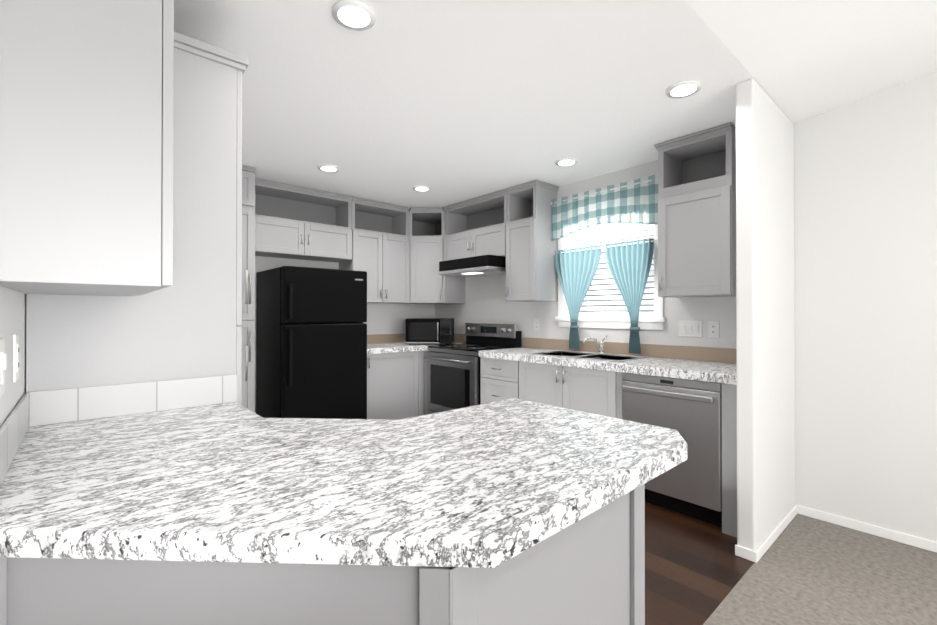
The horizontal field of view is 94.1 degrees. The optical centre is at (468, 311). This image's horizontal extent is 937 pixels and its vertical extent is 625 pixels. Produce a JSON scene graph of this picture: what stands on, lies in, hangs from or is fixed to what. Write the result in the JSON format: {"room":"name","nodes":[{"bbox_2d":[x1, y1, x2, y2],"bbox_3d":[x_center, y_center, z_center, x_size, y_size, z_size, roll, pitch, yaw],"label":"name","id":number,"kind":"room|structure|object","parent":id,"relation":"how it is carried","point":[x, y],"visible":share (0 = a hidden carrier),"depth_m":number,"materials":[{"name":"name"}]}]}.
{"room":"kitchen","nodes":[
{"label":"kitchen","id":0,"kind":"room"},
{"bbox_2d":[0,286,25,427],"bbox_3d":[-3.056,0.033,1.075,2.890,2.450,3.470,0,0,-42],"label":"wall","id":1,"kind":"structure","parent":0,"point":[12,312],"depth_m":1.08,"materials":[{"name":"white paint"}]},
{"bbox_2d":[0,334,15,396],"bbox_3d":[-0.972,0.117,0.910,0.011,0.120,0.075,0,0,-42],"label":"switch plate","id":2,"kind":"object","parent":1,"relation":"attached to","point":[3,361],"depth_m":0.91,"materials":[{"name":"white plastic"}]},
{"bbox_2d":[16,333,18,380],"bbox_3d":[-1.159,0.118,1.118,0.008,0.120,0.075,0,0,-42],"label":"switch plate","id":3,"kind":"object","parent":1,"relation":"attached to","point":[17,335],"depth_m":1.11,"materials":[{"name":"white plastic"}]},
{"bbox_2d":[0,0,173,295],"bbox_3d":[-0.968,-0.512,1.136,0.310,0.920,0.711,0,0,-42],"label":"upper cabinet","id":4,"kind":"object","parent":1,"relation":"attached to","point":[86,137],"visible":0.96,"depth_m":0.86,"materials":[{"name":"grey paint"}]},
{"bbox_2d":[255,256,434,412],"bbox_3d":[-1.733,0.049,4.483,3.610,2.450,0.120,0,0,-42],"label":"wall","id":5,"kind":"structure","parent":0,"point":[386,318],"depth_m":5.02,"materials":[{"name":"white paint"}]},
{"bbox_2d":[255,210,354,261],"bbox_3d":[-1.660,-0.692,4.247,0.981,0.330,0.331,0,0,-42],"label":"upper cabinet","id":6,"kind":"object","parent":5,"relation":"attached to","point":[276,235],"depth_m":4.15,"materials":[{"name":"grey paint"}]},
{"bbox_2d":[337,226,408,303],"bbox_3d":[-1.030,-0.474,4.804,0.693,0.760,0.331,0,0,-42],"label":"upper cabinet","id":7,"kind":"object","parent":5,"relation":"attached to","point":[369,237],"depth_m":4.69,"materials":[{"name":"grey paint"}]},
{"bbox_2d":[394,207,464,303],"bbox_3d":[-0.455,-0.631,5.132,0.596,1.076,0.604,0,0,-42],"label":"upper cabinet","id":8,"kind":"object","parent":5,"relation":"attached to","point":[428,284],"visible":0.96,"depth_m":4.91,"materials":[{"name":"grey paint"}]},
{"bbox_2d":[174,0,936,210],"bbox_3d":[-0.228,-1.487,0.521,6.620,0.584,8.060,0,0,-42],"label":"ceiling","id":9,"kind":"structure","parent":0,"point":[449,102],"depth_m":2.21,"materials":[{"name":"white paint"}]},
{"bbox_2d":[318,164,339,171],"bbox_3d":[-1.147,-1.174,3.579,0.169,0.013,0.169,0,0,4],"label":"recessed light","id":10,"kind":"object","parent":9,"relation":"in","point":[323,167],"depth_m":3.56,"materials":[{"name":"white plastic"}]},
{"bbox_2d":[332,0,375,30],"bbox_3d":[-0.458,-1.182,1.744,0.169,0.013,0.169,0,0,4],"label":"recessed light","id":11,"kind":"object","parent":9,"relation":"in","point":[356,15],"depth_m":1.73,"materials":[{"name":"white plastic"}]},
{"bbox_2d":[413,185,430,191],"bbox_3d":[-0.446,-1.171,4.159,0.169,0.013,0.169,0,0,4],"label":"recessed light","id":12,"kind":"object","parent":9,"relation":"in","point":[421,188],"depth_m":4.13,"materials":[{"name":"white plastic"}]},
{"bbox_2d":[555,158,577,166],"bbox_3d":[0.771,-1.174,3.434,0.169,0.013,0.169,0,0,4],"label":"recessed light","id":13,"kind":"object","parent":9,"relation":"in","point":[563,162],"depth_m":3.42,"materials":[{"name":"white plastic"}]},
{"bbox_2d":[666,80,700,97],"bbox_3d":[1.143,-1.180,2.320,0.169,0.013,0.169,0,0,4],"label":"recessed light","id":14,"kind":"object","parent":9,"relation":"in","point":[686,88],"depth_m":2.31,"materials":[{"name":"white plastic"}]},
{"bbox_2d":[435,71,936,541],"bbox_3d":[2.205,-0.260,2.669,0.120,3.050,7.820,0,0,-42],"label":"wall","id":15,"kind":"structure","parent":0,"point":[865,238],"depth_m":2.52,"materials":[{"name":"white paint"}]},
{"bbox_2d":[439,254,505,276],"bbox_3d":[0.121,-0.460,4.551,0.505,0.146,0.760,0,0,-42],"label":"range hood","id":16,"kind":"object","parent":15,"relation":"attached to","point":[483,265],"visible":0.83,"depth_m":4.32,"materials":[{"name":"black metal"}]},
{"bbox_2d":[444,219,502,260],"bbox_3d":[0.158,-0.695,4.640,0.331,0.320,0.952,0,0,-42],"label":"upper cabinet","id":17,"kind":"object","parent":15,"relation":"attached to","point":[487,239],"depth_m":4.52,"materials":[{"name":"grey paint"}]},
{"bbox_2d":[503,215,556,301],"bbox_3d":[0.596,-0.478,4.145,0.331,0.760,0.361,0,0,-42],"label":"upper cabinet","id":18,"kind":"object","parent":15,"relation":"attached to","point":[529,247],"depth_m":4.02,"materials":[{"name":"grey paint"}]},
{"bbox_2d":[534,319,539,330],"bbox_3d":[0.673,0.133,4.302,0.008,0.120,0.075,0,0,-42],"label":"outlet","id":19,"kind":"object","parent":15,"relation":"attached to","point":[536,321],"depth_m":4.30,"materials":[{"name":"white plastic"}]},
{"bbox_2d":[551,174,658,240],"bbox_3d":[1.146,-0.847,3.693,0.110,0.385,1.043,0,0,-42],"label":"curtain valance","id":20,"kind":"object","parent":15,"relation":"attached to","point":[634,201],"visible":0.98,"depth_m":3.61,"materials":[{"name":"teal fabric"}]},
{"bbox_2d":[553,238,657,353],"bbox_3d":[1.157,-0.115,3.699,0.080,0.900,1.043,0,0,-42],"label":"curtains","id":21,"kind":"object","parent":15,"relation":"hanging from","point":[629,263],"visible":1,"depth_m":3.61,"materials":[{"name":"teal"}]},
{"bbox_2d":[555,223,665,329],"bbox_3d":[1.211,-0.334,3.765,0.156,0.960,1.030,0,0,-42],"label":"window","id":22,"kind":"structure","parent":15,"relation":"in","point":[657,320],"depth_m":3.72,"materials":[{"name":"white"}]},
{"bbox_2d":[568,223,653,315],"bbox_3d":[1.210,-0.350,3.764,0.036,0.774,0.830,0,0,-42],"label":"window blinds","id":23,"kind":"object","parent":22,"relation":"attached to","point":[639,234],"visible":0.33,"depth_m":3.76,"materials":[{"name":"white"}]},
{"bbox_2d":[678,320,701,336],"bbox_3d":[1.632,0.128,3.215,0.012,0.120,0.167,0,0,-42],"label":"switch plate","id":24,"kind":"object","parent":15,"relation":"attached to","point":[689,328],"depth_m":3.21,"materials":[{"name":"white plastic"}]},
{"bbox_2d":[658,171,735,297],"bbox_3d":[1.606,-0.483,3.004,0.331,0.760,0.465,0,0,-42],"label":"upper cabinet","id":25,"kind":"object","parent":15,"relation":"attached to","point":[696,215],"depth_m":2.88,"materials":[{"name":"grey paint"}]},
{"bbox_2d":[708,321,718,337],"bbox_3d":[1.740,0.127,3.096,0.008,0.120,0.075,0,0,-42],"label":"outlet","id":26,"kind":"object","parent":15,"relation":"attached to","point":[713,326],"depth_m":3.09,"materials":[{"name":"white plastic"}]},
{"bbox_2d":[799,505,936,552],"bbox_3d":[3.398,1.230,1.212,0.014,0.054,4.067,0,0,-42],"label":"baseboard","id":27,"kind":"structure","parent":15,"relation":"attached to","point":[893,535],"depth_m":2.47,"materials":[{"name":"white wood"}]},
{"bbox_2d":[645,502,753,624],"bbox_3d":[-0.494,1.292,2.988,3.490,0.050,3.752,0,0,-42],"label":"floor","id":28,"kind":"structure","parent":0,"point":[696,570],"depth_m":2.15,"materials":[{"name":"brown wood"}]},
{"bbox_2d":[26,31,248,404],"bbox_3d":[-1.301,0.131,1.753,0.632,2.260,0.640,0,0,-42],"label":"pantry cabinet","id":29,"kind":"object","parent":28,"relation":"on","point":[187,323],"visible":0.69,"depth_m":1.60,"materials":[{"name":"grey paint"}]},
{"bbox_2d":[237,165,255,412],"bbox_3d":[-2.142,0.047,3.601,0.552,2.446,0.655,0,0,-42],"label":"pantry cabinet","id":30,"kind":"object","parent":28,"relation":"on","point":[248,264],"visible":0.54,"depth_m":3.53,"materials":[{"name":"grey paint"}]},
{"bbox_2d":[256,266,366,418],"bbox_3d":[-1.455,0.450,4.070,0.760,1.645,0.800,0,0,-42],"label":"refrigerator","id":31,"kind":"object","parent":28,"relation":"on","point":[311,344],"visible":0.79,"depth_m":3.79,"materials":[{"name":"black metal"}]},
{"bbox_2d":[0,375,686,624],"bbox_3d":[-0.335,0.751,1.264,1.450,1.015,1.402,0,0,-42],"label":"kitchen peninsula","id":32,"kind":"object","parent":28,"relation":"on","point":[202,501],"depth_m":0.83,"materials":[{"name":"stone"}]},
{"bbox_2d":[367,350,426,419],"bbox_3d":[-0.944,0.840,4.680,0.705,0.870,0.621,0,0,-42],"label":"base cabinet","id":33,"kind":"object","parent":28,"relation":"on","point":[396,377],"depth_m":4.46,"materials":[{"name":"grey paint"}]},
{"bbox_2d":[367,342,465,353],"bbox_3d":[-0.682,0.393,4.839,1.315,0.055,0.734,0,0,-42],"label":"countertop","id":34,"kind":"structure","parent":33,"relation":"on","point":[372,347],"depth_m":4.54,"materials":[{"name":"white stone"}]},
{"bbox_2d":[405,318,453,344],"bbox_3d":[-0.428,0.223,4.901,0.500,0.285,0.413,0,0,3],"label":"microwave","id":35,"kind":"object","parent":34,"relation":"on","point":[429,330],"visible":1,"depth_m":4.74,"materials":[{"name":"black metal"}]},
{"bbox_2d":[423,323,521,413],"bbox_3d":[0.024,0.699,4.460,0.702,1.150,0.760,0,0,-42],"label":"range","id":36,"kind":"object","parent":28,"relation":"on","point":[453,376],"visible":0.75,"depth_m":4.35,"materials":[{"name":"silver metal"}]},
{"bbox_2d":[480,357,514,403],"bbox_3d":[0.514,0.837,4.012,0.621,0.870,0.530,0,0,-42],"label":"base cabinet","id":37,"kind":"object","parent":28,"relation":"on","point":[497,378],"depth_m":3.86,"materials":[{"name":"grey paint"}]},
{"bbox_2d":[515,361,638,418],"bbox_3d":[0.958,0.834,3.511,0.621,0.870,0.932,0,0,-42],"label":"base cabinet","id":38,"kind":"object","parent":28,"relation":"on","point":[586,377],"depth_m":3.27,"materials":[{"name":"grey paint"}]},
{"bbox_2d":[479,345,736,384],"bbox_3d":[1.043,0.384,3.405,0.637,0.059,2.156,0,0,-42],"label":"countertop","id":39,"kind":"structure","parent":38,"relation":"on","point":[723,372],"depth_m":2.99,"materials":[{"name":"white stone"}]},
{"bbox_2d":[543,349,638,360],"bbox_3d":[0.961,0.453,3.540,0.500,0.200,0.820,0,0,-42],"label":"sink","id":40,"kind":"object","parent":39,"relation":"in","point":[546,352],"depth_m":3.62,"materials":[{"name":"metal"}]},
{"bbox_2d":[582,335,607,353],"bbox_3d":[1.060,0.274,3.621,0.246,0.159,0.117,0,0,-42],"label":"faucet","id":41,"kind":"object","parent":39,"relation":"on","point":[601,346],"visible":1,"depth_m":3.66,"materials":[{"name":"silver metal"}]},
{"bbox_2d":[622,373,721,526],"bbox_3d":[1.432,0.841,2.893,0.610,0.851,0.614,0,0,-42],"label":"dishwasher","id":42,"kind":"object","parent":28,"relation":"on","point":[690,411],"visible":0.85,"depth_m":2.64,"materials":[{"name":"silver metal"}]},
{"bbox_2d":[736,79,794,550],"bbox_3d":[1.723,0.040,2.507,0.815,2.450,0.084,0,0,-42],"label":"wall","id":43,"kind":"structure","parent":0,"point":[765,327],"depth_m":2.31,"materials":[{"name":"white paint"}]},
{"bbox_2d":[749,504,798,562],"bbox_3d":[1.740,1.236,2.462,0.810,0.054,0.023,0,0,-42],"label":"baseboard","id":44,"kind":"structure","parent":43,"relation":"attached to","point":[777,531],"depth_m":2.38,"materials":[{"name":"white wood"}]},
{"bbox_2d":[703,514,936,624],"bbox_3d":[0.882,1.274,-0.747,6.380,0.050,4.470,0,0,-42],"label":"floor","id":45,"kind":"structure","parent":0,"point":[805,570],"depth_m":2.02,"materials":[{"name":"beige carpet"}]}
]}

